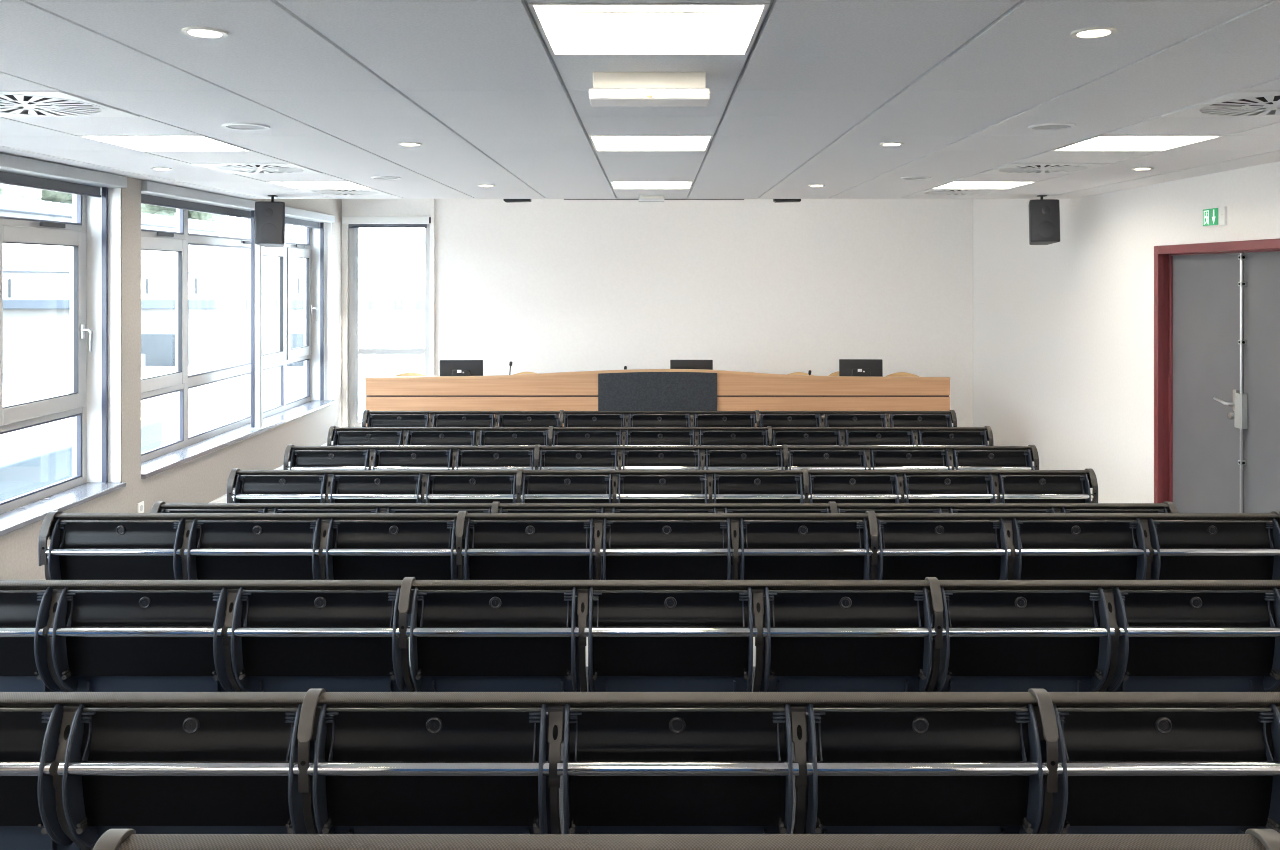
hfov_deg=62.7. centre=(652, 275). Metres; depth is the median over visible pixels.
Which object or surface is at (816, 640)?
seat
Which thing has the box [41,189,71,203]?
tree
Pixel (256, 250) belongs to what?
steel column
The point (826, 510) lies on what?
seat
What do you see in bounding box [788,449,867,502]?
seat
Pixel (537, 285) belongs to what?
wall
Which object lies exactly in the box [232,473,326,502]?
seat
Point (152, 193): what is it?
roller blind
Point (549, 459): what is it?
seat
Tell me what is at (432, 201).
trim
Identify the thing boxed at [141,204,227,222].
tree
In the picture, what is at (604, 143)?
ceiling light
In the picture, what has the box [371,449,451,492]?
seat
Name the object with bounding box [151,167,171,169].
recessed light
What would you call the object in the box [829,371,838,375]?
chair
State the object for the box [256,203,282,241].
grille
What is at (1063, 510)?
seat
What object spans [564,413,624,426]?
seat
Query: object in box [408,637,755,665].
floor
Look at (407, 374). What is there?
chair
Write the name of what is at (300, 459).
seat
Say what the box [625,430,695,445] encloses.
seat
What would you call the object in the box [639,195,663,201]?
emergency light
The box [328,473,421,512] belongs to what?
seat
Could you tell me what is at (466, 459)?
seat
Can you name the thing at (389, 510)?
seat
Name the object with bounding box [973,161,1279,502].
wall
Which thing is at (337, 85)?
ceiling
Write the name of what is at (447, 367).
monitor
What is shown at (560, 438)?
seat
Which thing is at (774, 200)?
bar
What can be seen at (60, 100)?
ceiling vent
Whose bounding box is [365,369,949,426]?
desk
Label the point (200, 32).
recessed light
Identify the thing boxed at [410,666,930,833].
floor
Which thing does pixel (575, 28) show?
ceiling light
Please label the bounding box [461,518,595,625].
seat
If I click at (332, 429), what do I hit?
frame
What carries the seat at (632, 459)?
attached to the frame at (288, 451)
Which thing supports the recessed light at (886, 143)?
in the ceiling at (337, 85)
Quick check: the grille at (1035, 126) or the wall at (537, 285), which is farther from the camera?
the wall at (537, 285)
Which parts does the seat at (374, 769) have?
plate, chrome rail, plate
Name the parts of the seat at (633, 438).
chrome rail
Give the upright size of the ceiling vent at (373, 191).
0.040 m
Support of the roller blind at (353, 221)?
attached to the window at (354, 350)
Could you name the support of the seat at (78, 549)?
attached to the frame at (47, 527)
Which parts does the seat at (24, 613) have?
writing panel, chrome rail, hinge arm, plate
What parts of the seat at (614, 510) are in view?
writing panel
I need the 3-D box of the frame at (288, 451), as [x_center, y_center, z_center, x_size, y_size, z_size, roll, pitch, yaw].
[0.055,1.547,7.064,5.050,0.841,0.271,0,0,0]
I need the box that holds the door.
[1154,238,1279,512]
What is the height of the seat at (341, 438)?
0.491 m
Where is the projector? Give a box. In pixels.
[588,72,709,106]
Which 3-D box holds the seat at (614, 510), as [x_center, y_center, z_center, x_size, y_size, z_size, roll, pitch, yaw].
[0.055,1.373,5.237,0.532,0.491,0.350,0,0,0]
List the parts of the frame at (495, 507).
support post, rail, support post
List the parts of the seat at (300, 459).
plate, chrome rail, plate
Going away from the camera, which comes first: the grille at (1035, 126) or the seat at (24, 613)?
the seat at (24, 613)
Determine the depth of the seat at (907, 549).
4.23 m
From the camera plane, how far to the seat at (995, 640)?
3.29 m
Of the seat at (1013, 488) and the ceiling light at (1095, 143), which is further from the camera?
the seat at (1013, 488)
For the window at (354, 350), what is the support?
in the wall at (537, 285)
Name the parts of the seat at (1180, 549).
plate, chrome rail, plate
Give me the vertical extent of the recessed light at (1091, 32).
0.008 m
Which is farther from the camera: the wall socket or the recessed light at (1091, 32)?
the wall socket
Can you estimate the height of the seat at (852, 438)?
0.491 m
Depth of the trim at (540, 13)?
3.91 m
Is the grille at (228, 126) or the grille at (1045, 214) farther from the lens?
the grille at (1045, 214)
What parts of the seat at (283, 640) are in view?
plate, hinge arm, chrome rail, writing panel, hinge arm, plate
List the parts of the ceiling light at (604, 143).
diffuser panel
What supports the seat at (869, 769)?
attached to the frame at (1042, 701)
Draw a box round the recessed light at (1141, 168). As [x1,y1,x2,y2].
[1132,167,1152,169]
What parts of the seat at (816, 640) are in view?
plate, hinge arm, writing panel, chrome rail, hinge arm, plate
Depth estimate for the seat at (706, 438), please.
7.92 m
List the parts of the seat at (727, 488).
plate, chrome rail, plate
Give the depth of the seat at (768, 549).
4.23 m
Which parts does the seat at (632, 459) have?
plate, writing panel, chrome rail, plate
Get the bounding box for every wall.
[0,105,341,579]
[342,199,972,426]
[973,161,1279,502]
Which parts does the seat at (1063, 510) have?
writing panel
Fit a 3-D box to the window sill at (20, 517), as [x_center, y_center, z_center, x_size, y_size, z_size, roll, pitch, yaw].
[-3.595,1.371,3.760,0.250,0.032,6.320,0,0,0]
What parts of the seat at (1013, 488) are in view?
plate, chrome rail, plate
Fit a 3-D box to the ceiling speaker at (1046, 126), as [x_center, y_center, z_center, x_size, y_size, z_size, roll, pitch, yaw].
[1.755,-0.657,4.620,0.200,0.008,0.200,0,0,0]
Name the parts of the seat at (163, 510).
writing panel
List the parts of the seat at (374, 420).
plate, plate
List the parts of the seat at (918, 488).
plate, chrome rail, plate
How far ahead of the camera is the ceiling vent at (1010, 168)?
6.45 m
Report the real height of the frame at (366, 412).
0.841 m
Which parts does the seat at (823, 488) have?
plate, chrome rail, plate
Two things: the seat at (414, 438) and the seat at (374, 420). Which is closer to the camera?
the seat at (414, 438)
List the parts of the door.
handle, handle plate, bolt rod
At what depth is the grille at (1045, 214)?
8.50 m
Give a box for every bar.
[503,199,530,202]
[773,199,800,202]
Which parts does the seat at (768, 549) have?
plate, writing panel, chrome rail, plate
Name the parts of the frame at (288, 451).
support post, support post, support post, support post, support post, rail, support post, support post, support post, support post, support post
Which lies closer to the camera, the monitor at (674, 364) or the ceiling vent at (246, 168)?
the ceiling vent at (246, 168)
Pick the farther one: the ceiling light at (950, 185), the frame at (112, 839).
the ceiling light at (950, 185)
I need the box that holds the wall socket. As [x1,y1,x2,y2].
[137,501,143,512]
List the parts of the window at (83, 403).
sash, handle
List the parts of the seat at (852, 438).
plate, chrome rail, plate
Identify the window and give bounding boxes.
[0,188,120,513]
[141,209,331,462]
[348,224,429,426]
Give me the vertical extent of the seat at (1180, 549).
0.491 m
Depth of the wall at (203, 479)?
7.31 m
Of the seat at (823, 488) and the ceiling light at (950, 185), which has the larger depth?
the ceiling light at (950, 185)
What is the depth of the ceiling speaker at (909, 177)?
7.03 m
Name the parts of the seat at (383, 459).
plate, chrome rail, plate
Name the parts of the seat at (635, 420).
plate, plate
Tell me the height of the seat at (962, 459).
0.491 m
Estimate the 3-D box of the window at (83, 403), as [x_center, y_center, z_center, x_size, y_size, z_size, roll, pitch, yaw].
[-3.646,0.380,3.755,0.289,1.960,6.310,0,0,0]
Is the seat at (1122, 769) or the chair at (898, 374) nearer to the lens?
the seat at (1122, 769)
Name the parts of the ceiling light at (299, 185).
diffuser panel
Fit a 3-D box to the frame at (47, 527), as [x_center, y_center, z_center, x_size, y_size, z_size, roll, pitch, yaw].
[0.055,1.372,4.300,5.050,0.841,0.271,0,0,0]
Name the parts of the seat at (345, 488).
plate, chrome rail, plate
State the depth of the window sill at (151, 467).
8.65 m
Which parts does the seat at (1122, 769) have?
plate, chrome rail, plate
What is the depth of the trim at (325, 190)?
8.94 m
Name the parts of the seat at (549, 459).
plate, chrome rail, writing panel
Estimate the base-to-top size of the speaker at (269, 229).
0.420 m
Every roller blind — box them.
[0,153,126,481]
[141,180,334,400]
[342,216,430,227]
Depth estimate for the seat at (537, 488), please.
6.07 m
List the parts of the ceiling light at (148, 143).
diffuser panel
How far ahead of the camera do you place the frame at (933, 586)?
3.29 m
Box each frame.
[0,577,1279,691]
[0,689,1279,849]
[38,511,1279,579]
[93,829,1279,849]
[150,502,1177,665]
[227,468,1097,502]
[283,445,1038,478]
[327,426,993,445]
[362,410,956,433]
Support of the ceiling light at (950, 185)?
attached to the ceiling at (337, 85)
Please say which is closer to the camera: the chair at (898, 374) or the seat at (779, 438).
the seat at (779, 438)
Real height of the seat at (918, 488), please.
0.491 m
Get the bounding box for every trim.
[35,0,1265,196]
[243,190,1075,198]
[430,199,434,375]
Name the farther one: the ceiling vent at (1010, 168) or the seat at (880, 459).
the seat at (880, 459)
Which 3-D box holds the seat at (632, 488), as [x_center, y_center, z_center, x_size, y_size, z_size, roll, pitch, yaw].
[0.055,1.383,6.177,0.532,0.491,0.350,0,0,0]
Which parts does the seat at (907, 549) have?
plate, writing panel, chrome rail, plate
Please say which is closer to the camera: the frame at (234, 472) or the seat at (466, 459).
the frame at (234, 472)
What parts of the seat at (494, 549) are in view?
plate, chrome rail, writing panel, plate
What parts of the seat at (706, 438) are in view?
writing panel, chrome rail, plate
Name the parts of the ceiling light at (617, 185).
diffuser panel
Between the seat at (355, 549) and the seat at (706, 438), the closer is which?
the seat at (355, 549)
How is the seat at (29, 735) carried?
attached to the frame at (1042, 701)
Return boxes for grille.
[227,125,264,128]
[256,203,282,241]
[1032,201,1058,239]
[1034,125,1070,128]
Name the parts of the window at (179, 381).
sash, sash, sash, handle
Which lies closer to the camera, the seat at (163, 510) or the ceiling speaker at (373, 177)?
the seat at (163, 510)
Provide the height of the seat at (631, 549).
0.491 m
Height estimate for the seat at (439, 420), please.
0.491 m
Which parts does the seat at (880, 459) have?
plate, chrome rail, plate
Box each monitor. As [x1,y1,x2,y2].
[440,360,482,375]
[670,360,712,369]
[839,359,882,376]
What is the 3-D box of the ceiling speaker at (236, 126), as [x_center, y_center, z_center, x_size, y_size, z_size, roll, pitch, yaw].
[-1.790,-0.657,4.620,0.200,0.008,0.200,0,0,0]
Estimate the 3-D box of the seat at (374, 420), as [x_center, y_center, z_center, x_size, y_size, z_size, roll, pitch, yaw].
[-2.145,1.398,8.967,0.532,0.491,0.350,0,0,0]
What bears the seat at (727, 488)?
attached to the frame at (234, 472)
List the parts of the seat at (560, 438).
chrome rail, plate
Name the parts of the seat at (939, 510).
writing panel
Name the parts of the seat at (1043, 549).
plate, chrome rail, plate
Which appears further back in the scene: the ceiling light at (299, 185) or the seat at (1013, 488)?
the ceiling light at (299, 185)
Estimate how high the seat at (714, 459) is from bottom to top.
0.491 m
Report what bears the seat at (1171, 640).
attached to the frame at (933, 586)
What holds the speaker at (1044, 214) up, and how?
hanging from the ceiling at (337, 85)
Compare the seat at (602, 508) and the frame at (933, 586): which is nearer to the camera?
the frame at (933, 586)
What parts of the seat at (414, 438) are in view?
plate, chrome rail, plate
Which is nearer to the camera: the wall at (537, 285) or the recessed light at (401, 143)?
the recessed light at (401, 143)
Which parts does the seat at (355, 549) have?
plate, chrome rail, writing panel, plate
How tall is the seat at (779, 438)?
0.491 m
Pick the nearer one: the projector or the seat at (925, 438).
the projector
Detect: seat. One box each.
[0,587,62,691]
[0,704,80,849]
[46,518,184,579]
[48,587,234,691]
[57,704,315,849]
[161,507,266,512]
[184,518,320,589]
[227,587,407,691]
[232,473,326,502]
[274,507,378,520]
[288,449,369,474]
[307,704,550,833]
[323,518,457,625]
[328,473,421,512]
[332,430,402,453]
[367,413,428,426]
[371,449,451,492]
[387,507,490,579]
[405,430,475,465]
[406,587,580,711]
[424,473,516,502]
[433,413,494,444]
[454,449,534,502]
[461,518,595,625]
[478,430,548,465]
[498,413,559,444]
[499,507,603,579]
[520,473,612,512]
[538,449,617,502]
[552,430,622,445]
[557,704,798,833]
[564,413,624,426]
[584,587,756,691]
[600,518,733,579]
[612,507,715,512]
[616,473,708,502]
[621,449,701,469]
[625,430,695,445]
[629,413,689,426]
[694,413,754,433]
[698,430,768,465]
[704,449,784,502]
[712,473,804,512]
[725,507,828,579]
[738,518,871,625]
[759,413,820,444]
[760,587,935,711]
[772,430,842,465]
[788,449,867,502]
[803,704,1048,833]
[808,473,900,502]
[824,413,885,426]
[837,507,941,579]
[845,430,915,453]
[870,449,951,489]
[875,518,1010,623]
[890,413,951,426]
[903,473,996,502]
[918,430,988,445]
[931,587,1114,691]
[949,507,1054,512]
[953,449,1034,474]
[998,473,1092,502]
[1012,518,1149,579]
[1040,704,1279,833]
[1061,507,1167,512]
[1105,587,1279,691]
[1148,518,1279,579]
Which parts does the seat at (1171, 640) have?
plate, hinge arm, chrome rail, writing panel, hinge arm, plate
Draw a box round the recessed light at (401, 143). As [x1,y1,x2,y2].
[398,142,421,145]
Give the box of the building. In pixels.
[3,294,424,376]
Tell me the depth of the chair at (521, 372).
11.06 m
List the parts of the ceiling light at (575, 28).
diffuser panel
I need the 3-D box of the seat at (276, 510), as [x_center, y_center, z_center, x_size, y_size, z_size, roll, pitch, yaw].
[-1.595,1.373,5.237,0.532,0.491,0.350,0,0,0]
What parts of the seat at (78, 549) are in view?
plate, chrome rail, plate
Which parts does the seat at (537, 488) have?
plate, chrome rail, plate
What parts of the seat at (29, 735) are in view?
writing panel, chrome rail, hinge arm, plate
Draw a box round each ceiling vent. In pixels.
[0,89,139,116]
[191,163,322,173]
[297,188,391,194]
[911,188,1006,194]
[980,162,1111,173]
[1161,89,1279,116]
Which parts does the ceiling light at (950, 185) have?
diffuser panel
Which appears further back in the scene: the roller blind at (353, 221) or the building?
the building
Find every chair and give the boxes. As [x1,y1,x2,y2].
[394,372,425,376]
[513,372,536,374]
[788,372,811,374]
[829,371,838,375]
[885,372,918,376]
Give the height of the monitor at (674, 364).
0.392 m
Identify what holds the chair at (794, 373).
on the floor at (754, 646)
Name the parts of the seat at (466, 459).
plate, chrome rail, writing panel, plate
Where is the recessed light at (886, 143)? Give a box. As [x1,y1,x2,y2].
[880,142,903,145]
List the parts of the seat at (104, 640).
plate, hinge arm, chrome rail, writing panel, hinge arm, plate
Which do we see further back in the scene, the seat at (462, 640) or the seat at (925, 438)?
the seat at (925, 438)
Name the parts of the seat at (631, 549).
plate, chrome rail, plate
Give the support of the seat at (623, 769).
attached to the frame at (1042, 701)
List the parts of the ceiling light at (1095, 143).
diffuser panel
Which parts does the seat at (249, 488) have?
plate, chrome rail, plate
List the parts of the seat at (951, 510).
writing panel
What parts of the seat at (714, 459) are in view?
plate, writing panel, chrome rail, plate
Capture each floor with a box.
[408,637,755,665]
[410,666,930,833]
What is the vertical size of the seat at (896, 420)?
0.491 m
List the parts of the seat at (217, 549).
plate, chrome rail, plate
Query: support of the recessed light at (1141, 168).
in the ceiling at (337, 85)
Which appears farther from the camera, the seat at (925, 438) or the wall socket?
the seat at (925, 438)
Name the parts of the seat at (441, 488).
plate, chrome rail, plate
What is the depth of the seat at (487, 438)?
7.92 m
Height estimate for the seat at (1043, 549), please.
0.491 m
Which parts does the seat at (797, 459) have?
plate, writing panel, chrome rail, plate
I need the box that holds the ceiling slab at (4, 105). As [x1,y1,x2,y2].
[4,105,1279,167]
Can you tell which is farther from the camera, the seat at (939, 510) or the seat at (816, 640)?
the seat at (939, 510)
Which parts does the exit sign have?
panel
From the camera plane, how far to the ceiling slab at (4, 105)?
5.73 m
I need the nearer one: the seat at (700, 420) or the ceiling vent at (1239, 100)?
the ceiling vent at (1239, 100)
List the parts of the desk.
panel, panel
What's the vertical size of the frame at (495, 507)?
0.841 m
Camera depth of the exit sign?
6.68 m
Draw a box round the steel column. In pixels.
[250,210,264,428]
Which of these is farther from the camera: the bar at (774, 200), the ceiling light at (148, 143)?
the bar at (774, 200)
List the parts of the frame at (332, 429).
support post, support post, support post, support post, support post, rail, support post, support post, support post, support post, support post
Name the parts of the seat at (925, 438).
plate, chrome rail, plate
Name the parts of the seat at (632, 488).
plate, chrome rail, plate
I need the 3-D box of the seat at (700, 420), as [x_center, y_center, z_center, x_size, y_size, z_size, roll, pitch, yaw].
[0.605,1.398,8.967,0.532,0.491,0.350,0,0,0]
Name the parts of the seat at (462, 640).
plate, hinge arm, chrome rail, writing panel, plate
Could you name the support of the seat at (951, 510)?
attached to the frame at (495, 507)
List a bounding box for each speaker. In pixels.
[222,123,269,130]
[254,195,284,246]
[371,176,400,179]
[900,176,930,179]
[1028,123,1075,130]
[1029,195,1059,244]
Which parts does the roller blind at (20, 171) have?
guide rail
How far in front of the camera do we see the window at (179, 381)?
9.80 m
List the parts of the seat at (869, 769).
plate, chrome rail, plate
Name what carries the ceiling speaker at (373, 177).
attached to the ceiling at (337, 85)
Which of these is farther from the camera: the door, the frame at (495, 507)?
the door
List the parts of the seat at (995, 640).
plate, hinge arm, writing panel, chrome rail, hinge arm, plate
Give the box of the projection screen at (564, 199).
[564,199,743,199]
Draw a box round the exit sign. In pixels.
[1203,206,1226,226]
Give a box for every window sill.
[0,482,125,535]
[141,400,334,478]
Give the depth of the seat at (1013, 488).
6.07 m
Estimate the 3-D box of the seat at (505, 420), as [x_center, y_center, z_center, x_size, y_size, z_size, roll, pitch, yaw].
[-1.045,1.398,8.967,0.532,0.491,0.350,0,0,0]
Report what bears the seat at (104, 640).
attached to the frame at (933, 586)
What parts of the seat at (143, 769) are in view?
plate, chrome rail, writing panel, plate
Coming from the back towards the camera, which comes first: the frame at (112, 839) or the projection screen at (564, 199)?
the projection screen at (564, 199)
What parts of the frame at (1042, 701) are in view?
support post, support post, support post, rail, support post, support post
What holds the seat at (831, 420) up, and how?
attached to the frame at (366, 412)
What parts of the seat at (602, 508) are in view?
writing panel, plate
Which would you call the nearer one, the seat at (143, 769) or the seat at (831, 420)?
the seat at (143, 769)
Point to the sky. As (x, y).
(29, 270)
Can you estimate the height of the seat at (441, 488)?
0.491 m
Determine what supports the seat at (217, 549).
attached to the frame at (47, 527)
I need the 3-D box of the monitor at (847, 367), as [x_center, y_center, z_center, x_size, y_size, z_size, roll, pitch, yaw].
[2.030,1.012,10.250,0.420,0.396,0.220,0,0,2]
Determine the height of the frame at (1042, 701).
0.841 m
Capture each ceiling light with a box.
[80,135,250,150]
[269,181,372,188]
[528,3,769,54]
[589,136,712,150]
[610,182,692,188]
[931,181,1033,188]
[1051,135,1221,150]
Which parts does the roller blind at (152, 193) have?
guide rail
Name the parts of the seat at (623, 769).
plate, chrome rail, plate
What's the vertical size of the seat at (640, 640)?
0.491 m
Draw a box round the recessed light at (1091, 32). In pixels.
[1071,27,1116,38]
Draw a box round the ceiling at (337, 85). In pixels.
[0,0,1279,197]
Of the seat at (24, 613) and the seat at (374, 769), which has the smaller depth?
the seat at (374, 769)
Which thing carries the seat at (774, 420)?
attached to the frame at (366, 412)
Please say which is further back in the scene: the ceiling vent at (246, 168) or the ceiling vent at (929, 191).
the ceiling vent at (929, 191)
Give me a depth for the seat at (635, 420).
8.86 m
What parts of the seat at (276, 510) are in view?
writing panel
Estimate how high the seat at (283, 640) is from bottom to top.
0.491 m
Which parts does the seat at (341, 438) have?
plate, chrome rail, plate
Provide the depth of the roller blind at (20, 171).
6.55 m
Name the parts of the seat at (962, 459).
plate, chrome rail, plate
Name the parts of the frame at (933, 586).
support post, support post, support post, support post, rail, support post, support post, support post, support post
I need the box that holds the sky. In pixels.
[0,195,414,297]
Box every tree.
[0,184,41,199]
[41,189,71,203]
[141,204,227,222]
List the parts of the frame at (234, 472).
support post, support post, support post, support post, support post, rail, support post, support post, support post, support post, support post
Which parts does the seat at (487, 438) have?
plate, chrome rail, plate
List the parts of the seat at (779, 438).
chrome rail, plate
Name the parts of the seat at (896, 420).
plate, plate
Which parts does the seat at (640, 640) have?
plate, chrome rail, hinge arm, plate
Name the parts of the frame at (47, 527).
support post, support post, support post, support post, support post, rail, support post, support post, support post, support post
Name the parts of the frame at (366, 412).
support post, support post, support post, rail, support post, support post, support post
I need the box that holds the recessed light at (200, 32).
[181,27,227,38]

